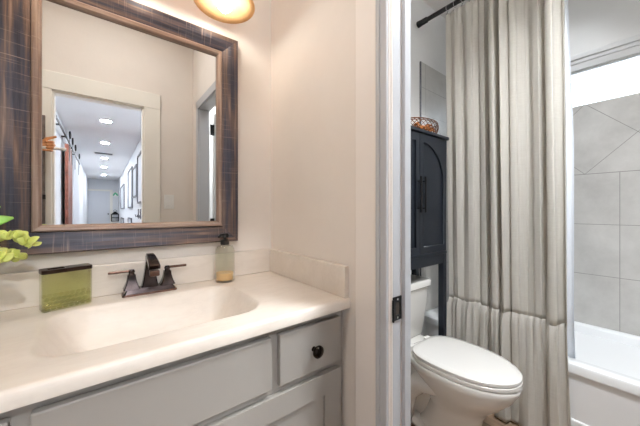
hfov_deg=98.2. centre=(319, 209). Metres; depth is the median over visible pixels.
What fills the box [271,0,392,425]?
wall
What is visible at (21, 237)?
potted plant
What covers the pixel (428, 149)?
tall cabinet
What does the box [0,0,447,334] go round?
wall
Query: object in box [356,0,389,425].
trim
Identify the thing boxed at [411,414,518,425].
floor
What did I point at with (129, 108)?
mirror glass
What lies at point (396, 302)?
strike plate
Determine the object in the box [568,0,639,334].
wall window
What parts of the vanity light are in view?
bulb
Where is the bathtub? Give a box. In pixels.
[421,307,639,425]
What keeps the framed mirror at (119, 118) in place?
attached to the wall at (253, 36)
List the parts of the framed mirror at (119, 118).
frame rail, frame rail, frame rail, frame rail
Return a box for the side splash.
[270,249,348,297]
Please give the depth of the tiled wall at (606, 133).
1.78 m
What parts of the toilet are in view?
tank, tank lid, seat, lid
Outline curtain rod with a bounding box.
[416,0,464,27]
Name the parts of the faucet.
lever, handle, plate, spout, handle, lever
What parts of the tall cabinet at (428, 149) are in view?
door panel, leg, door, handle, handle, rail, door, door panel, leg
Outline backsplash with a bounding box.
[0,248,271,311]
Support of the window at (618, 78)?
attached to the wall window at (593, 24)
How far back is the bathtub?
1.36 m
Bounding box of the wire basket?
[411,117,438,133]
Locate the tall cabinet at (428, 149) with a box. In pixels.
[411,125,448,335]
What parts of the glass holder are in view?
glass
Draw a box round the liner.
[564,0,574,358]
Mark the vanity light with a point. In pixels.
(225, 11)
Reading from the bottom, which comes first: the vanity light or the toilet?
the toilet
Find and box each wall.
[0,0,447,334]
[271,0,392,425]
[421,62,448,310]
[573,93,639,335]
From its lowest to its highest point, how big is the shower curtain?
2.526 m
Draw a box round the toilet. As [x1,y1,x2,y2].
[411,274,522,425]
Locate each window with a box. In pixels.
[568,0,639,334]
[570,34,639,107]
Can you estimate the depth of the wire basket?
1.67 m
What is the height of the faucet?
0.132 m
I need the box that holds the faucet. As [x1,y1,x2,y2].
[108,253,185,297]
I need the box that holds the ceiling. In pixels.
[423,0,473,18]
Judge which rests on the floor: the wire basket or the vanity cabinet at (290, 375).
the vanity cabinet at (290, 375)
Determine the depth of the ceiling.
2.11 m
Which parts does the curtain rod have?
rod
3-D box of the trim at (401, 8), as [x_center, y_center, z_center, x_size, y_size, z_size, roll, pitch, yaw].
[0.392,0.173,0.556,0.072,2.013,0.592,0,0,-38]
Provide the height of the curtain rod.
0.044 m
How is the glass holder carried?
on the countertop
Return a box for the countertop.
[0,271,349,412]
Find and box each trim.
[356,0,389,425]
[393,0,410,425]
[420,61,420,275]
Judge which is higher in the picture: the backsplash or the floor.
the backsplash
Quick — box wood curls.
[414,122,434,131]
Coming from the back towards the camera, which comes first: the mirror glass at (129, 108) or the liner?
the liner
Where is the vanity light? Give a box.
[194,0,254,23]
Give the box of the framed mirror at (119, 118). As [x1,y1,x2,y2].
[0,0,237,254]
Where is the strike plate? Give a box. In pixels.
[392,295,400,322]
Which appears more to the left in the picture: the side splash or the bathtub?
the side splash
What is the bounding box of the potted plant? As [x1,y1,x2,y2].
[0,215,41,262]
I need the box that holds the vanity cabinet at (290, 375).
[0,310,341,425]
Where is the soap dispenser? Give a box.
[215,233,234,282]
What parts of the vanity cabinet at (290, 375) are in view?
drawer, false drawer, door, door panel, drawer, knob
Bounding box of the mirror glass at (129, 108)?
[42,0,215,224]
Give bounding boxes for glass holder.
[39,263,91,310]
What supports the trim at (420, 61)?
attached to the tiled wall at (433, 82)
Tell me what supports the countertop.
on the vanity cabinet at (290, 375)
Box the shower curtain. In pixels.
[446,0,570,425]

